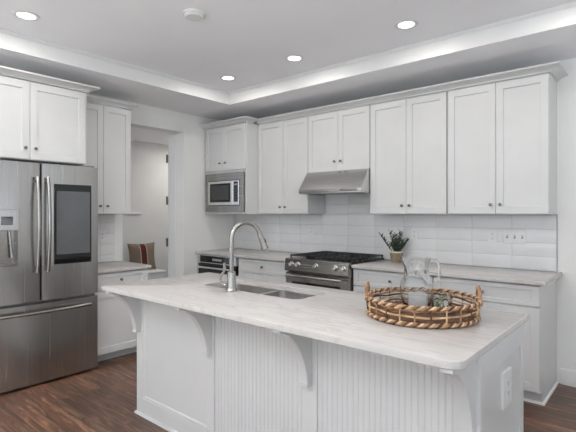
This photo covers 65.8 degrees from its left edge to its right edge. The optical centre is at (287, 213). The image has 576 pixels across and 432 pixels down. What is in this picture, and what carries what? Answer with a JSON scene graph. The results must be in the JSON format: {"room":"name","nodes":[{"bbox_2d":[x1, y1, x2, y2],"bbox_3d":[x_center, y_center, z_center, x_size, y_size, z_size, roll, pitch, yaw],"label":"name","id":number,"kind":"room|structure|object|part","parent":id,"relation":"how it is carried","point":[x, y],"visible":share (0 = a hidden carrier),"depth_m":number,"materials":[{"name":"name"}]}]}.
{"room":"kitchen","nodes":[
{"label":"kitchen","id":0,"kind":"room"},
{"bbox_2d":[2,75,233,275],"bbox_3d":[-3.219,-0.079,3.416,0.172,2.950,7.727,0,0,40],"label":"wall","id":1,"kind":"structure","parent":0,"point":[196,230],"depth_m":5.62,"materials":[{"name":"paint"}]},
{"bbox_2d":[0,65,99,165],"bbox_3d":[-2.291,-0.784,3.837,0.692,0.696,1.040,0,0,40],"label":"upper cabinet","id":2,"kind":"object","parent":1,"relation":"attached to","point":[40,123],"visible":0.99,"depth_m":3.72,"materials":[{"name":"paint"}]},
{"bbox_3d":[-2.262,-0.758,3.467,0.020,0.633,0.453,0,0,40],"label":"door","id":3,"kind":"part","parent":2,"relation":"part of","materials":[{"name":"paint"}]},
{"bbox_3d":[-2.178,-1.108,3.740,0.394,0.050,1.040,0,0,40],"label":"crown molding","id":4,"kind":"part","parent":2,"relation":"part of","materials":[{"name":"paint"}]},
{"bbox_3d":[-1.966,-0.758,3.814,0.020,0.633,0.453,0,0,40],"label":"door","id":5,"kind":"part","parent":2,"relation":"part of","materials":[{"name":"paint"}]},
{"bbox_2d":[98,214,113,261],"bbox_3d":[-2.059,0.264,4.639,0.006,0.512,0.532,0,0,40],"label":"backsplash","id":6,"kind":"structure","parent":1,"relation":"attached to","point":[105,221],"depth_m":4.77,"materials":[{"name":"tile"}]},
{"bbox_2d":[99,230,105,240],"bbox_3d":[-1.972,0.238,4.730,0.008,0.115,0.075,0,0,40],"label":"wall outlet","id":7,"kind":"object","parent":6,"relation":"attached to","point":[102,233],"visible":1,"depth_m":4.73,"materials":[{"name":"white plastic"}]},
{"bbox_2d":[82,95,138,213],"bbox_3d":[-1.893,-0.563,4.557,0.364,1.138,0.602,0,0,40],"label":"upper cabinet","id":8,"kind":"object","parent":1,"relation":"attached to","point":[108,127],"visible":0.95,"depth_m":4.50,"materials":[{"name":"paint"}]},
{"bbox_3d":[-1.921,-0.535,4.345,0.020,1.079,0.237,0,0,40],"label":"door","id":9,"kind":"part","parent":8,"relation":"part of","materials":[{"name":"paint"}]},
{"bbox_3d":[-1.880,-1.108,4.572,0.364,0.050,0.562,0,0,40],"label":"crown molding","id":10,"kind":"part","parent":8,"relation":"part of","materials":[{"name":"paint"}]},
{"bbox_3d":[-1.747,-0.535,4.550,0.020,1.079,0.295,0,0,40],"label":"door","id":11,"kind":"part","parent":8,"relation":"part of","materials":[{"name":"paint"}]},
{"bbox_2d":[168,134,175,276],"bbox_3d":[-1.450,0.196,5.751,0.159,2.400,0.124,0,0,40],"label":"trim","id":12,"kind":"structure","parent":1,"relation":"attached to","point":[171,138],"depth_m":5.69,"materials":[{"name":"paint"}]},
{"bbox_2d":[123,140,167,277],"bbox_3d":[-3.060,0.074,7.203,0.100,2.644,5.000,0,0,40],"label":"wall","id":13,"kind":"structure","parent":0,"point":[149,167],"depth_m":7.85,"materials":[{"name":"paint"}]},
{"bbox_2d":[0,0,575,91],"bbox_3d":[-0.277,-1.473,0.938,6.037,0.163,5.869,0,0,40],"label":"ceiling","id":14,"kind":"structure","parent":0,"point":[250,41],"depth_m":3.33,"materials":[{"name":"paint"}]},
{"bbox_2d":[12,10,39,20],"bbox_3d":[-1.840,-1.388,3.130,0.172,0.007,0.172,0,0,40],"label":"recessed light","id":15,"kind":"object","parent":14,"relation":"in","point":[21,14],"visible":1,"depth_m":3.12,"materials":[{"name":"white plastic"}]},
{"bbox_2d":[17,12,35,18],"bbox_3d":[-1.840,-1.389,3.130,0.115,0.004,0.115,0,0,40],"label":"diffuser","id":16,"kind":"object","parent":15,"relation":"attached to","point":[21,15],"depth_m":3.12,"materials":[{"name":"white"}]},
{"bbox_2d":[183,8,204,21],"bbox_3d":[-0.654,-1.374,3.099,0.150,0.034,0.150,0,0,40],"label":"smoke detector","id":17,"kind":"object","parent":14,"relation":"attached to","point":[195,15],"visible":1,"depth_m":3.06,"materials":[{"name":"white plastic"}]},
{"bbox_2d":[220,75,236,80],"bbox_3d":[-0.614,-1.388,4.569,0.172,0.007,0.172,0,0,40],"label":"recessed light","id":18,"kind":"object","parent":14,"relation":"in","point":[224,77],"visible":1,"depth_m":4.55,"materials":[{"name":"white plastic"}]},
{"bbox_2d":[285,55,303,61],"bbox_3d":[0.058,-1.388,3.990,0.172,0.007,0.172,0,0,40],"label":"recessed light","id":19,"kind":"object","parent":14,"relation":"in","point":[293,58],"visible":1,"depth_m":3.98,"materials":[{"name":"white plastic"}]},
{"bbox_2d":[288,56,300,60],"bbox_3d":[0.058,-1.389,3.990,0.115,0.004,0.115,0,0,40],"label":"diffuser","id":20,"kind":"object","parent":19,"relation":"attached to","point":[290,58],"depth_m":3.99,"materials":[{"name":"white"}]},
{"bbox_2d":[394,19,417,29],"bbox_3d":[0.871,-1.388,3.277,0.172,0.007,0.172,0,0,40],"label":"recessed light","id":21,"kind":"object","parent":14,"relation":"in","point":[408,23],"visible":1,"depth_m":3.27,"materials":[{"name":"white plastic"}]},
{"bbox_2d":[398,22,413,27],"bbox_3d":[0.871,-1.389,3.277,0.115,0.004,0.115,0,0,40],"label":"diffuser","id":22,"kind":"object","parent":21,"relation":"attached to","point":[400,24],"depth_m":3.28,"materials":[{"name":"white"}]},
{"bbox_2d":[0,24,575,144],"bbox_3d":[-0.827,-1.401,2.445,10.730,0.306,9.350,0,0,40],"label":"ceiling","id":23,"kind":"structure","parent":0,"point":[559,44],"depth_m":4.12,"materials":[{"name":"paint"}]},
{"bbox_2d":[0,1,575,104],"bbox_3d":[-0.277,-1.320,0.938,6.037,0.143,5.869,0,0,40],"label":"cove","id":24,"kind":"structure","parent":23,"relation":"attached to","point":[564,15],"depth_m":3.76,"materials":[{"name":"paint"}]},
{"bbox_2d":[0,352,575,431],"bbox_3d":[-0.835,1.446,2.451,10.750,0.100,9.350,0,0,40],"label":"floor","id":25,"kind":"structure","parent":0,"point":[102,398],"depth_m":3.22,"materials":[{"name":"brown wood"}]},
{"bbox_2d":[0,160,97,392],"bbox_3d":[-2.225,0.488,3.822,0.756,1.815,0.938,0,0,40],"label":"refrigerator","id":26,"kind":"object","parent":25,"relation":"on","point":[49,212],"visible":1,"depth_m":3.64,"materials":[{"name":"metal"}]},
{"bbox_3d":[-2.173,0.052,3.424,0.016,0.163,0.187,0,0,40],"label":"dispenser panel","id":27,"kind":"part","parent":26,"relation":"part of","materials":[{"name":"metal"}]},
{"bbox_3d":[-2.177,0.150,3.463,0.065,1.115,0.453,0,0,40],"label":"door","id":28,"kind":"part","parent":26,"relation":"part of","materials":[{"name":"metal"}]},
{"bbox_3d":[-1.994,0.091,3.557,0.061,0.774,0.027,0,0,40],"label":"handle","id":29,"kind":"part","parent":26,"relation":"part of","materials":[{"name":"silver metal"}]},
{"bbox_3d":[-1.970,0.794,3.589,0.053,0.027,0.783,0,0,40],"label":"handle","id":30,"kind":"part","parent":26,"relation":"part of","materials":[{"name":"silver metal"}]},
{"bbox_3d":[-2.020,1.054,3.647,0.065,0.640,0.938,0,0,40],"label":"freezer drawer","id":31,"kind":"part","parent":26,"relation":"part of","materials":[{"name":"metal"}]},
{"bbox_3d":[-1.942,0.091,3.618,0.061,0.774,0.027,0,0,40],"label":"handle","id":32,"kind":"part","parent":26,"relation":"part of","materials":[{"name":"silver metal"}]},
{"bbox_3d":[-1.870,0.150,3.823,0.065,1.115,0.477,0,0,40],"label":"door","id":33,"kind":"part","parent":26,"relation":"part of","materials":[{"name":"metal"}]},
{"bbox_2d":[95,268,147,361],"bbox_3d":[-1.808,0.974,4.456,0.626,0.844,0.559,0,0,40],"label":"base cabinet","id":34,"kind":"object","parent":25,"relation":"on","point":[116,338],"visible":0.45,"depth_m":4.23,"materials":[{"name":"paint"}]},
{"bbox_3d":[-1.598,1.019,4.277,0.020,0.580,0.553,0,0,40],"label":"door","id":35,"kind":"part","parent":34,"relation":"part of","materials":[{"name":"paint"}]},
{"bbox_3d":[-1.598,0.642,4.277,0.020,0.154,0.553,0,0,40],"label":"drawer","id":36,"kind":"part","parent":34,"relation":"part of","materials":[{"name":"paint"}]},
{"bbox_2d":[98,261,150,273],"bbox_3d":[-1.800,0.536,4.467,0.623,0.030,0.588,0,0,40],"label":"countertop","id":37,"kind":"structure","parent":34,"relation":"on","point":[113,266],"depth_m":4.38,"materials":[{"name":"stone"}]},
{"bbox_2d":[148,269,164,279],"bbox_3d":[-2.616,1.181,7.298,0.448,0.430,1.120,0,0,40],"label":"bench","id":38,"kind":"object","parent":25,"relation":"on","point":[152,273],"visible":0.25,"depth_m":7.48,"materials":[{"name":"paint"}]},
{"bbox_2d":[127,242,155,268],"bbox_3d":[-2.460,0.731,7.507,0.172,0.470,0.520,0,0,40],"label":"throw pillow","id":39,"kind":"object","parent":38,"relation":"on","point":[138,253],"visible":0.78,"depth_m":7.45,"materials":[{"name":"beige fabric"}]},
{"bbox_3d":[-2.476,1.168,7.179,0.020,0.335,1.080,0,0,40],"label":"panel","id":40,"kind":"part","parent":38,"relation":"part of","materials":[{"name":"paint"}]},
{"bbox_3d":[-2.616,0.983,7.298,0.448,0.035,1.120,0,0,40],"label":"seat","id":41,"kind":"part","parent":38,"relation":"part of","materials":[{"name":"paint"}]},
{"bbox_2d":[239,258,287,281],"bbox_3d":[-0.082,0.954,5.178,0.771,0.883,0.674,0,0,40],"label":"base cabinet","id":42,"kind":"object","parent":25,"relation":"on","point":[251,268],"visible":0.27,"depth_m":4.94,"materials":[{"name":"paint"}]},
{"bbox_2d":[195,248,298,261],"bbox_3d":[-0.377,0.497,5.426,1.545,0.030,0.678,0,0,40],"label":"countertop","id":43,"kind":"structure","parent":42,"relation":"on","point":[238,252],"depth_m":5.33,"materials":[{"name":"stone"}]},
{"bbox_3d":[-0.423,0.984,5.074,0.381,0.604,0.020,0,0,40],"label":"door","id":44,"kind":"part","parent":42,"relation":"part of","materials":[{"name":"paint"}]},
{"bbox_3d":[-0.130,0.984,4.825,0.381,0.604,0.020,0,0,40],"label":"door","id":45,"kind":"part","parent":42,"relation":"part of","materials":[{"name":"paint"}]},
{"bbox_2d":[106,290,523,431],"bbox_3d":[-0.047,0.954,2.526,2.337,0.883,0.876,0,0,40],"label":"kitchen island","id":46,"kind":"object","parent":25,"relation":"on","point":[197,372],"visible":0.66,"depth_m":2.20,"materials":[{"name":"paint"}]},
{"bbox_3d":[0.024,1.387,2.609,2.337,0.018,0.656,0,0,40],"label":"shoe molding","id":47,"kind":"part","parent":46,"relation":"part of","materials":[{"name":"paint"}]},
{"bbox_3d":[-0.176,1.336,2.374,2.311,0.120,0.013,0,0,40],"label":"rail","id":48,"kind":"part","parent":46,"relation":"part of","materials":[{"name":"paint"}]},
{"bbox_3d":[-0.733,0.894,2.850,0.687,0.761,0.010,0,0,40],"label":"flat panel","id":49,"kind":"part","parent":46,"relation":"part of","materials":[{"name":"paint"}]},
{"bbox_3d":[-0.166,0.894,2.371,0.672,0.762,0.004,0,0,40],"label":"beadboard panel","id":50,"kind":"part","parent":46,"relation":"part of","materials":[{"name":"paint"}]},
{"bbox_2d":[102,272,527,369],"bbox_3d":[-0.047,0.497,2.537,2.356,0.030,0.913,0,0,40],"label":"island countertop","id":51,"kind":"structure","parent":46,"relation":"on","point":[335,316],"depth_m":2.08,"materials":[{"name":"stone"}]},
{"bbox_2d":[219,220,268,291],"bbox_3d":[-0.268,0.263,2.799,0.320,0.438,0.084,0,0,-23],"label":"faucet","id":52,"kind":"object","parent":51,"relation":"on","point":[231,275],"visible":1,"depth_m":2.75,"materials":[{"name":"silver metal"}]},
{"bbox_3d":[-0.397,0.381,2.766,0.065,0.147,0.021,0,0,10],"label":"lever","id":53,"kind":"part","parent":52,"relation":"part of","materials":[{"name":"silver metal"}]},
{"bbox_3d":[-0.267,0.205,2.803,0.219,0.322,0.029,0,0,-28],"label":"spout","id":54,"kind":"part","parent":52,"relation":"part of","materials":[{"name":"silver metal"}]},
{"bbox_2d":[218,284,315,298],"bbox_3d":[-0.165,0.606,2.860,0.848,0.186,0.334,0,0,40],"label":"sink","id":55,"kind":"object","parent":51,"relation":"in","point":[246,288],"visible":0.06,"depth_m":2.95,"materials":[{"name":"metal"}]},
{"bbox_3d":[-0.324,0.606,2.995,0.431,0.186,0.334,0,0,40],"label":"bowl","id":56,"kind":"part","parent":55,"relation":"part of","materials":[{"name":"metal"}]},
{"bbox_3d":[0.004,0.606,2.716,0.405,0.186,0.334,0,0,40],"label":"bowl","id":57,"kind":"part","parent":55,"relation":"part of","materials":[{"name":"metal"}]},
{"bbox_2d":[364,281,482,328],"bbox_3d":[0.628,0.406,2.098,0.541,0.150,0.541,0,0,40],"label":"wicker tray","id":58,"kind":"object","parent":51,"relation":"on","point":[388,311],"visible":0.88,"depth_m":1.93,"materials":[{"name":"wicker"}]},
{"bbox_3d":[0.387,0.374,2.166,0.018,0.086,0.113,0,0,16],"label":"handle","id":59,"kind":"part","parent":58,"relation":"part of","materials":[{"name":"wicker"}]},
{"bbox_2d":[408,292,427,312],"bbox_3d":[0.597,0.414,2.046,0.093,0.085,0.093,0,0,40],"label":"glass tumbler","id":60,"kind":"object","parent":58,"relation":"in","point":[414,298],"visible":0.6,"depth_m":2.01,"materials":[{"name":"white"}]},
{"bbox_2d":[400,256,441,306],"bbox_3d":[0.636,0.334,2.174,0.177,0.244,0.159,0,0,40],"label":"glass pitcher","id":61,"kind":"object","parent":58,"relation":"in","point":[416,278],"visible":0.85,"depth_m":2.13,"materials":[{"name":"white"}]},
{"bbox_3d":[0.717,0.289,2.175,0.066,0.134,0.016,0,0,4],"label":"handle","id":62,"kind":"part","parent":61,"relation":"part of","materials":[{"name":"clear glass"}]},
{"bbox_2d":[431,292,451,312],"bbox_3d":[0.708,0.414,2.057,0.093,0.085,0.093,0,0,40],"label":"glass tumbler","id":63,"kind":"object","parent":58,"relation":"on","point":[438,299],"visible":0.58,"depth_m":2.02,"materials":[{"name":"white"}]},
{"bbox_3d":[0.869,0.374,2.029,0.018,0.086,0.113,0,0,16],"label":"handle","id":64,"kind":"part","parent":58,"relation":"part of","materials":[{"name":"wicker"}]},
{"bbox_3d":[0.396,0.894,1.892,0.665,0.762,0.004,0,0,40],"label":"beadboard panel","id":65,"kind":"part","parent":46,"relation":"part of","materials":[{"name":"paint"}]},
{"bbox_3d":[0.907,0.945,1.874,0.013,0.864,0.630,0,0,40],"label":"panel","id":66,"kind":"part","parent":46,"relation":"part of","materials":[{"name":"paint"}]},
{"bbox_2d":[500,366,511,409],"bbox_3d":[0.922,0.736,1.881,0.016,0.150,0.130,0,0,40],"label":"wall outlet","id":67,"kind":"object","parent":46,"relation":"attached to","point":[506,374],"visible":1,"depth_m":1.86,"materials":[{"name":"white plastic"}]},
{"bbox_2d":[285,251,384,290],"bbox_3d":[0.471,0.914,4.624,0.776,0.963,0.760,0,0,40],"label":"gas range","id":68,"kind":"object","parent":25,"relation":"on","point":[327,269],"visible":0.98,"depth_m":4.40,"materials":[{"name":"metal"}]},
{"bbox_3d":[0.232,0.631,4.344,0.678,0.025,0.025,0,0,40],"label":"handle","id":69,"kind":"part","parent":68,"relation":"part of","materials":[{"name":"metal"}]},
{"bbox_3d":[0.279,0.527,4.399,0.776,0.127,0.060,0,0,40],"label":"control panel","id":70,"kind":"part","parent":68,"relation":"part of","materials":[{"name":"metal"}]},
{"bbox_3d":[0.284,0.897,4.405,0.770,0.578,0.045,0,0,40],"label":"oven door","id":71,"kind":"part","parent":68,"relation":"part of","materials":[{"name":"metal"}]},
{"bbox_2d":[292,256,384,264],"bbox_3d":[0.508,0.478,4.668,0.776,0.023,0.644,0,0,40],"label":"cooktop","id":72,"kind":"object","parent":68,"relation":"in","point":[369,259],"depth_m":4.45,"materials":[{"name":"black metal"}]},
{"bbox_2d":[353,268,433,295],"bbox_3d":[1.105,0.954,4.167,0.771,0.883,0.674,0,0,40],"label":"base cabinet","id":73,"kind":"object","parent":25,"relation":"on","point":[377,279],"visible":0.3,"depth_m":4.03,"materials":[{"name":"paint"}]},
{"bbox_3d":[0.765,0.984,4.063,0.381,0.604,0.020,0,0,40],"label":"door","id":74,"kind":"part","parent":73,"relation":"part of","materials":[{"name":"paint"}]},
{"bbox_3d":[0.911,0.598,3.938,0.765,0.149,0.020,0,0,40],"label":"drawer","id":75,"kind":"part","parent":73,"relation":"part of","materials":[{"name":"paint"}]},
{"bbox_2d":[434,276,558,405],"bbox_3d":[1.704,0.954,3.657,0.795,0.883,0.674,0,0,40],"label":"base cabinet","id":76,"kind":"object","parent":25,"relation":"on","point":[539,303],"visible":0.3,"depth_m":3.30,"materials":[{"name":"paint"}]},
{"bbox_2d":[351,259,561,285],"bbox_3d":[1.416,0.497,3.899,1.594,0.030,0.678,0,0,40],"label":"countertop","id":77,"kind":"structure","parent":76,"relation":"on","point":[508,275],"depth_m":3.62,"materials":[{"name":"stone"}]},
{"bbox_2d":[379,229,408,261],"bbox_3d":[1.059,0.319,4.436,0.292,0.325,0.142,0,0,-20],"label":"potted plant","id":78,"kind":"object","parent":77,"relation":"on","point":[397,246],"visible":1,"depth_m":4.42,"materials":[{"name":"green plant"}]},
{"bbox_3d":[1.082,0.438,4.444,0.132,0.088,0.132,0,0,40],"label":"pot","id":79,"kind":"part","parent":78,"relation":"part of","materials":[{"name":"beige ceramic"}]},
{"bbox_3d":[1.356,0.984,3.559,0.386,0.604,0.020,0,0,40],"label":"door","id":80,"kind":"part","parent":76,"relation":"part of","materials":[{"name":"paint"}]},
{"bbox_3d":[1.504,0.598,3.433,0.775,0.149,0.020,0,0,40],"label":"drawer","id":81,"kind":"part","parent":76,"relation":"part of","materials":[{"name":"paint"}]},
{"bbox_3d":[1.652,0.984,3.307,0.386,0.604,0.020,0,0,40],"label":"door","id":82,"kind":"part","parent":76,"relation":"part of","materials":[{"name":"paint"}]},
{"bbox_3d":[1.739,1.387,3.699,0.795,0.018,0.564,0,0,40],"label":"shoe molding","id":83,"kind":"part","parent":76,"relation":"part of","materials":[{"name":"paint"}]},
{"bbox_3d":[-0.660,0.954,5.688,0.766,0.883,0.647,0,0,40],"label":"cabinet","id":84,"kind":"object","parent":25,"relation":"on","visible":0},
{"bbox_2d":[196,254,238,275],"bbox_3d":[-0.690,0.895,5.637,0.698,0.758,0.672,0,0,40],"label":"oven","id":85,"kind":"object","parent":84,"relation":"in","point":[209,263],"visible":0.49,"depth_m":5.43,"materials":[{"name":"silver metal"}]},
{"bbox_3d":[-0.900,0.668,5.390,0.640,0.024,0.024,0,0,40],"label":"handle","id":86,"kind":"part","parent":85,"relation":"part of","materials":[{"name":"metal"}]},
{"bbox_3d":[-0.873,0.568,5.422,0.620,0.081,0.006,0,0,40],"label":"control glass","id":87,"kind":"part","parent":85,"relation":"part of","materials":[{"name":"black glass"}]},
{"bbox_3d":[-0.860,0.949,5.436,0.698,0.643,0.038,0,0,40],"label":"door","id":88,"kind":"part","parent":85,"relation":"part of","materials":[{"name":"black glass"}]},
{"bbox_3d":[-0.860,0.568,5.436,0.698,0.105,0.038,0,0,40],"label":"control panel","id":89,"kind":"part","parent":85,"relation":"part of","materials":[{"name":"metal"}]},
{"bbox_2d":[234,58,575,382],"bbox_3d":[2.245,-0.079,3.739,7.730,2.950,0.150,0,0,40],"label":"wall","id":90,"kind":"structure","parent":0,"point":[566,86],"depth_m":3.62,"materials":[{"name":"paint"}]},
{"bbox_2d":[199,116,257,213],"bbox_3d":[-0.615,-0.562,5.675,0.852,1.140,0.610,0,0,40],"label":"upper cabinet","id":91,"kind":"object","parent":90,"relation":"attached to","point":[231,148],"visible":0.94,"depth_m":5.41,"materials":[{"name":"paint"}]},
{"bbox_3d":[-0.931,-0.803,5.654,0.337,0.544,0.020,0,0,40],"label":"door","id":92,"kind":"part","parent":91,"relation":"part of","materials":[{"name":"paint"}]},
{"bbox_2d":[206,171,244,211],"bbox_3d":[-0.652,-0.257,5.688,0.698,0.480,0.486,0,0,40],"label":"microwave","id":93,"kind":"object","parent":91,"relation":"in","point":[225,192],"visible":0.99,"depth_m":5.47,"materials":[{"name":"metal"}]},
{"bbox_3d":[-0.837,-0.249,5.552,0.465,0.296,0.032,0,0,40],"label":"door","id":94,"kind":"part","parent":93,"relation":"part of","materials":[{"name":"metal"}]},
{"bbox_3d":[-0.619,-0.249,5.366,0.106,0.296,0.032,0,0,40],"label":"control panel","id":95,"kind":"part","parent":93,"relation":"part of","materials":[{"name":"metal"}]},
{"bbox_3d":[-0.748,-1.108,5.519,0.852,0.050,0.201,0,0,40],"label":"crown molding","id":96,"kind":"part","parent":91,"relation":"part of","materials":[{"name":"paint"}]},
{"bbox_3d":[-0.654,-0.803,5.417,0.387,0.544,0.020,0,0,40],"label":"door","id":97,"kind":"part","parent":91,"relation":"part of","materials":[{"name":"paint"}]},
{"bbox_2d":[258,116,324,213],"bbox_3d":[0.025,-0.538,5.296,0.767,1.088,0.356,0,0,40],"label":"upper cabinet","id":98,"kind":"object","parent":90,"relation":"attached to","point":[282,145],"visible":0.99,"depth_m":5.15,"materials":[{"name":"paint"}]},
{"bbox_3d":[-0.205,-0.535,5.306,0.398,1.079,0.020,0,0,40],"label":"door","id":99,"kind":"part","parent":98,"relation":"part of","materials":[{"name":"paint"}]},
{"bbox_3d":[0.086,-0.535,5.059,0.360,1.079,0.020,0,0,40],"label":"door","id":100,"kind":"part","parent":98,"relation":"part of","materials":[{"name":"paint"}]},
{"bbox_2d":[308,105,369,172],"bbox_3d":[0.615,-0.764,4.793,0.777,0.636,0.356,0,0,40],"label":"upper cabinet","id":101,"kind":"object","parent":90,"relation":"attached to","point":[339,140],"visible":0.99,"depth_m":4.66,"materials":[{"name":"paint"}]},
{"bbox_3d":[0.380,-0.761,4.808,0.394,0.627,0.020,0,0,40],"label":"door","id":102,"kind":"part","parent":101,"relation":"part of","materials":[{"name":"paint"}]},
{"bbox_2d":[299,168,369,194],"bbox_3d":[0.567,-0.327,4.737,0.775,0.238,0.484,0,0,40],"label":"range hood","id":103,"kind":"object","parent":101,"relation":"attached to","point":[356,181],"visible":0.94,"depth_m":4.57,"materials":[{"name":"metal"}]},
{"bbox_3d":[0.675,-0.761,4.558,0.374,0.627,0.020,0,0,40],"label":"door","id":104,"kind":"part","parent":101,"relation":"part of","materials":[{"name":"paint"}]},
{"bbox_2d":[234,193,557,271],"bbox_3d":[0.734,0.023,4.920,3.893,0.916,0.010,0,0,40],"label":"backsplash","id":105,"kind":"structure","parent":90,"relation":"attached to","point":[347,224],"depth_m":4.49,"materials":[{"name":"tile"}]},
{"bbox_2d":[241,226,244,234],"bbox_3d":[-0.611,0.236,6.057,0.075,0.120,0.008,0,0,40],"label":"wall outlet","id":106,"kind":"object","parent":105,"relation":"attached to","point":[242,227],"visible":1,"depth_m":6.05,"materials":[{"name":"white plastic"}]},
{"bbox_2d":[309,225,313,234],"bbox_3d":[0.279,0.201,5.299,0.076,0.120,0.008,0,0,40],"label":"wall outlet","id":107,"kind":"object","parent":105,"relation":"attached to","point":[311,227],"visible":1,"depth_m":5.29,"materials":[{"name":"white plastic"}]},
{"bbox_2d":[411,228,417,239],"bbox_3d":[1.266,0.206,4.459,0.081,0.119,0.008,0,0,40],"label":"wall outlet","id":108,"kind":"object","parent":105,"relation":"attached to","point":[414,231],"visible":1,"depth_m":4.46,"materials":[{"name":"white plastic"}]},
{"bbox_2d":[488,229,496,242],"bbox_3d":[1.829,0.203,3.979,0.080,0.123,0.008,0,0,40],"label":"wall outlet","id":109,"kind":"object","parent":105,"relation":"attached to","point":[492,233],"visible":1,"depth_m":3.98,"materials":[{"name":"white plastic"}]},
{"bbox_2d":[503,230,525,243],"bbox_3d":[1.963,0.204,3.860,0.180,0.121,0.016,0,0,40],"label":"switch plate","id":110,"kind":"object","parent":105,"relation":"attached to","point":[509,236],"visible":1,"depth_m":3.86,"materials":[{"name":"white plastic"}]},
{"bbox_3d":[2.213,0.244,3.660,0.006,0.474,0.010,0,0,40],"label":"edge trim","id":111,"kind":"part","parent":105,"relation":"part of","materials":[{"name":"tile"}]},
{"bbox_2d":[370,91,447,213],"bbox_3d":[1.206,-0.538,4.290,0.769,1.088,0.356,0,0,40],"label":"upper cabinet","id":112,"kind":"object","parent":90,"relation":"attached to","point":[409,136],"visible":1,"depth_m":4.15,"materials":[{"name":"paint"}]},
{"bbox_3d":[0.968,-0.535,4.308,0.379,1.079,0.020,0,0,40],"label":"door","id":113,"kind":"part","parent":112,"relation":"part of","materials":[{"name":"paint"}]},
{"bbox_3d":[1.259,-0.535,4.060,0.379,1.079,0.020,0,0,40],"label":"door","id":114,"kind":"part","parent":112,"relation":"part of","materials":[{"name":"paint"}]},
{"bbox_2d":[448,73,556,213],"bbox_3d":[1.800,-0.538,3.784,0.786,1.088,0.356,0,0,40],"label":"upper cabinet","id":115,"kind":"object","parent":90,"relation":"attached to","point":[502,136],"visible":1,"depth_m":3.63,"materials":[{"name":"paint"}]},
{"bbox_2d":[256,61,567,124],"bbox_3d":[0.932,-1.108,4.492,3.184,0.050,0.403,0,0,40],"label":"crown molding","id":116,"kind":"structure","parent":115,"relation":"on","point":[555,69],"depth_m":3.95,"materials":[{"name":"paint"}]},
{"bbox_3d":[1.565,-0.535,3.800,0.394,1.079,0.020,0,0,40],"label":"door","id":117,"kind":"part","parent":115,"relation":"part of","materials":[{"name":"paint"}]},
{"bbox_3d":[1.861,-0.535,3.547,0.379,1.079,0.020,0,0,40],"label":"door","id":118,"kind":"part","parent":115,"relation":"part of","materials":[{"name":"paint"}]},
{"bbox_2d":[560,368,575,386],"bbox_3d":[3.626,1.331,2.455,3.664,0.130,0.014,0,0,40],"label":"baseboard","id":119,"kind":"structure","parent":90,"relation":"attached to","point":[567,376],"depth_m":3.61,"materials":[{"name":"paint"}]}
]}

